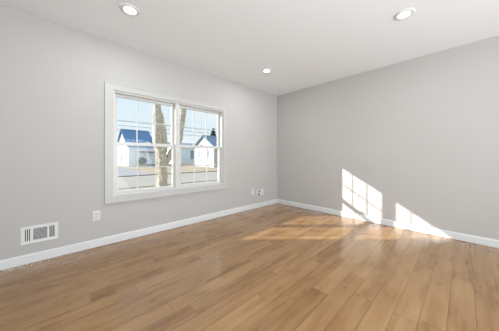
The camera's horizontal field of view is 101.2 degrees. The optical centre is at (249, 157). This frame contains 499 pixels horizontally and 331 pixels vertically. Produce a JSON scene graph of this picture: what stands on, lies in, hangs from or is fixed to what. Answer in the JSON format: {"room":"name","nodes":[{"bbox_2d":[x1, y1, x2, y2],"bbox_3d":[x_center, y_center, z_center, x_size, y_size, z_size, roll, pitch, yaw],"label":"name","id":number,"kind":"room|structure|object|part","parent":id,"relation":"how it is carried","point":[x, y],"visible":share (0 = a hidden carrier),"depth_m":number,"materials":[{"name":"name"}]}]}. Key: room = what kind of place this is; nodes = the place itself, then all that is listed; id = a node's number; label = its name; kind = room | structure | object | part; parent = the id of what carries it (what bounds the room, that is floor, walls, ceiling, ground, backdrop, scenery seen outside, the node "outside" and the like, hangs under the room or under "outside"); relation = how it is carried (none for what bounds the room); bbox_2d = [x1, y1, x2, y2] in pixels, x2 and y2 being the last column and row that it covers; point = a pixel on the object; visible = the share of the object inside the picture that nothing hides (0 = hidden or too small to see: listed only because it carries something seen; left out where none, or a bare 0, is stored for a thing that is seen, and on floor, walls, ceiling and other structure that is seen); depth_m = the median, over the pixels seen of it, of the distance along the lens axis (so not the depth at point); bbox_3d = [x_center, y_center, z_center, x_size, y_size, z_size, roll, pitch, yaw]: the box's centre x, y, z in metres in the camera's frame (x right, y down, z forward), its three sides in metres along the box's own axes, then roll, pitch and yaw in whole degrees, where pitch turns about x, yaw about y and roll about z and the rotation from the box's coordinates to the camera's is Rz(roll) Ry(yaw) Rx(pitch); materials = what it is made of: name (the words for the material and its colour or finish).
{"room":"empty living room","nodes":[
{"label":"empty living room","id":0,"kind":"room"},
{"bbox_2d":[0,5,276,259],"bbox_3d":[-1.157,0.121,3.068,5.080,3.040,0.140,0,0,-44],"label":"wall","id":1,"kind":"structure","parent":0,"point":[53,76],"depth_m":2.28,"materials":[{"name":"grey paint"}]},
{"bbox_2d":[21,222,57,244],"bbox_3d":[-2.100,0.762,2.054,0.264,0.170,0.022,0,0,-44],"label":"air vent","id":2,"kind":"object","parent":1,"relation":"in","point":[42,232],"visible":1,"depth_m":2.05,"materials":[{"name":"white metal"}]},
{"bbox_2d":[93,210,99,220],"bbox_3d":[-1.774,0.676,2.375,0.074,0.116,0.009,0,0,-44],"label":"wall outlet","id":3,"kind":"object","parent":1,"relation":"attached to","point":[96,214],"visible":1,"depth_m":2.37,"materials":[{"name":"white plastic"}]},
{"bbox_2d":[0,199,276,270],"bbox_3d":[-1.103,0.993,3.012,4.800,0.090,0.014,0,0,-44],"label":"baseboard","id":4,"kind":"structure","parent":1,"relation":"attached to","point":[8,263],"depth_m":2.46,"materials":[{"name":"white paint"}]},
{"bbox_2d":[104,81,226,203],"bbox_3d":[-1.101,-0.177,3.093,1.813,1.458,0.150,0,0,-44],"label":"window","id":5,"kind":"structure","parent":1,"relation":"in","point":[112,90],"depth_m":2.88,"materials":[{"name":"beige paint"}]},
{"bbox_3d":[-1.428,-0.476,2.829,0.759,0.646,0.030,0,0,-44],"label":"sash","id":6,"kind":"part","parent":5,"relation":"part of","materials":[{"name":"glass"}]},
{"bbox_3d":[-1.402,0.129,2.803,0.759,0.643,0.032,0,0,-44],"label":"sash","id":7,"kind":"part","parent":5,"relation":"part of","materials":[{"name":"white plastic"}]},
{"bbox_3d":[-0.826,-0.476,3.404,0.765,0.646,0.030,0,0,-44],"label":"sash","id":8,"kind":"part","parent":5,"relation":"part of","materials":[{"name":"glass"}]},
{"bbox_3d":[-0.800,0.129,3.377,0.765,0.643,0.032,0,0,-44],"label":"sash","id":9,"kind":"part","parent":5,"relation":"part of","materials":[{"name":"white plastic"}]},
{"bbox_2d":[257,189,263,194],"bbox_3d":[0.237,0.730,4.272,0.205,0.131,0.044,0,0,-44],"label":"cable plate","id":10,"kind":"object","parent":1,"relation":"attached to","point":[259,191],"visible":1,"depth_m":4.28,"materials":[{"name":"white plastic"}]},
{"bbox_2d":[0,203,498,330],"bbox_3d":[1.482,1.101,0.305,4.800,0.120,7.500,0,0,-44],"label":"floor","id":11,"kind":"structure","parent":0,"point":[277,266],"depth_m":1.75,"materials":[{"name":"brown wood"}]},
{"bbox_2d":[2,254,70,272],"bbox_3d":[-2.034,1.039,2.046,0.571,0.005,0.077,0,0,-44],"label":"plaster dust","id":12,"kind":"object","parent":11,"relation":"on","point":[69,254],"visible":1,"depth_m":1.95,"materials":[{"name":"white"}]},
{"bbox_2d":[0,0,498,95],"bbox_3d":[1.482,-1.474,0.305,5.080,0.150,7.780,0,0,-44],"label":"ceiling","id":13,"kind":"structure","parent":0,"point":[304,43],"depth_m":2.26,"materials":[{"name":"white paint"}]},
{"bbox_2d":[120,3,139,15],"bbox_3d":[-1.135,-1.394,1.945,0.168,0.010,0.168,0,0,-44],"label":"recessed light","id":14,"kind":"object","parent":13,"relation":"in","point":[128,9],"visible":1,"depth_m":1.94,"materials":[{"name":"white plastic"}]},
{"bbox_2d":[262,69,271,72],"bbox_3d":[0.278,-1.394,3.311,0.168,0.010,0.168,0,0,-44],"label":"recessed light","id":15,"kind":"object","parent":13,"relation":"in","point":[263,70],"visible":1,"depth_m":3.29,"materials":[{"name":"white"}]},
{"bbox_2d":[394,8,414,19],"bbox_3d":[1.514,-1.394,2.003,0.168,0.010,0.168,0,0,-44],"label":"recessed light","id":16,"kind":"object","parent":13,"relation":"in","point":[406,13],"visible":1,"depth_m":1.99,"materials":[{"name":"white plastic"}]},
{"bbox_2d":[277,35,498,239],"bbox_3d":[3.268,-0.119,2.011,0.140,2.560,7.500,0,0,-44],"label":"wall","id":17,"kind":"structure","parent":0,"point":[416,140],"depth_m":2.96,"materials":[{"name":"grey paint"}]},
{"bbox_2d":[277,199,498,247],"bbox_3d":[3.217,0.993,1.953,0.014,0.090,7.486,0,0,-44],"label":"baseboard","id":18,"kind":"structure","parent":17,"relation":"attached to","point":[423,229],"depth_m":2.95,"materials":[{"name":"white paint"}]},
{"label":"outside","id":19,"kind":"structure","parent":0,"visible":0},
{"bbox_2d":[118,163,217,173],"bbox_3d":[-21.512,1.791,78.530,250.000,0.300,102.600,0,0,-44],"label":"lawn","id":20,"kind":"structure","parent":19,"point":[185,168],"depth_m":30.05,"materials":[{"name":"beige"}]},
{"bbox_2d":[117,129,154,165],"bbox_3d":[-23.665,-2.049,42.560,5.300,7.380,10.750,0,0,-44],"label":"house","id":21,"kind":"structure","parent":20,"relation":"on","point":[127,155],"depth_m":40.18,"materials":[{"name":"grey"}]},
{"bbox_3d":[-20.765,-0.159,39.525,4.600,3.600,0.045,0,0,-44],"label":"wall panel","id":22,"kind":"part","parent":21,"relation":"part of","materials":[{"name":"white"}]},
{"bbox_3d":[-19.630,0.291,40.544,0.850,2.100,0.060,0,0,-44],"label":"door","id":23,"kind":"part","parent":21,"relation":"part of","materials":[{"name":"white"}]},
{"bbox_2d":[138,157,146,165],"bbox_3d":[-19.414,0.791,37.012,1.643,1.745,1.656,0,0,-44],"label":"round bush","id":24,"kind":"object","parent":20,"relation":"on","point":[141,160],"visible":1,"depth_m":36.57,"materials":[{"name":"green plant"}]},
{"bbox_2d":[166,142,193,162],"bbox_3d":[-17.687,-1.274,61.856,15.200,5.830,8.700,0,0,-44],"label":"house","id":25,"kind":"structure","parent":20,"relation":"on","point":[187,154],"depth_m":56.80,"materials":[{"name":"white"}]},
{"bbox_2d":[194,135,217,166],"bbox_3d":[-4.418,-1.124,39.059,10.500,5.530,7.000,0,0,-44],"label":"house","id":26,"kind":"structure","parent":20,"relation":"on","point":[200,153],"depth_m":35.28,"materials":[{"name":"grey"}]},
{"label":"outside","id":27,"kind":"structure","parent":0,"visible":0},
{"bbox_2d":[118,180,217,190],"bbox_3d":[4.564,1.791,15.031,100.000,0.300,9.260,0,0,-44],"label":"lawn","id":28,"kind":"structure","parent":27,"point":[214,180],"depth_m":11.51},
{"bbox_2d":[152,104,186,186],"bbox_3d":[-3.419,-1.263,9.237,2.911,6.032,1.047,0,0,-10],"label":"bare tree","id":29,"kind":"object","parent":28,"relation":"on","point":[162,159],"visible":0.6,"depth_m":8.89,"materials":[{"name":"brown plant"}]},
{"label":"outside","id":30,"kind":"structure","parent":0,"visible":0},
{"bbox_2d":[118,171,217,187],"bbox_3d":[9.486,1.806,31.596,170.000,0.270,7.900,0,0,-44],"label":"road","id":31,"kind":"structure","parent":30,"point":[131,181],"depth_m":15.43,"materials":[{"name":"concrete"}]},
{"bbox_2d":[118,171,215,176],"bbox_3d":[6.740,1.766,34.470,170.000,0.350,0.250,0,0,-44],"label":"kerb","id":32,"kind":"object","parent":31,"relation":"on","point":[201,171],"depth_m":19.18,"materials":[{"name":"grey concrete"}]},
{"bbox_2d":[118,179,217,188],"bbox_3d":[12.248,1.776,28.703,170.000,0.330,0.200,0,0,-44],"label":"kerb","id":33,"kind":"object","parent":31,"relation":"on","point":[217,179],"depth_m":11.71,"materials":[{"name":"grey concrete"}]},
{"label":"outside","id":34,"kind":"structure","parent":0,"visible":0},
{"bbox_2d":[118,169,150,175],"bbox_3d":[-16.112,1.735,23.576,4.900,0.212,15.540,0,0,-44],"label":"driveway","id":35,"kind":"structure","parent":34,"point":[121,172],"depth_m":21.97,"materials":[{"name":"white concrete"}]}
]}

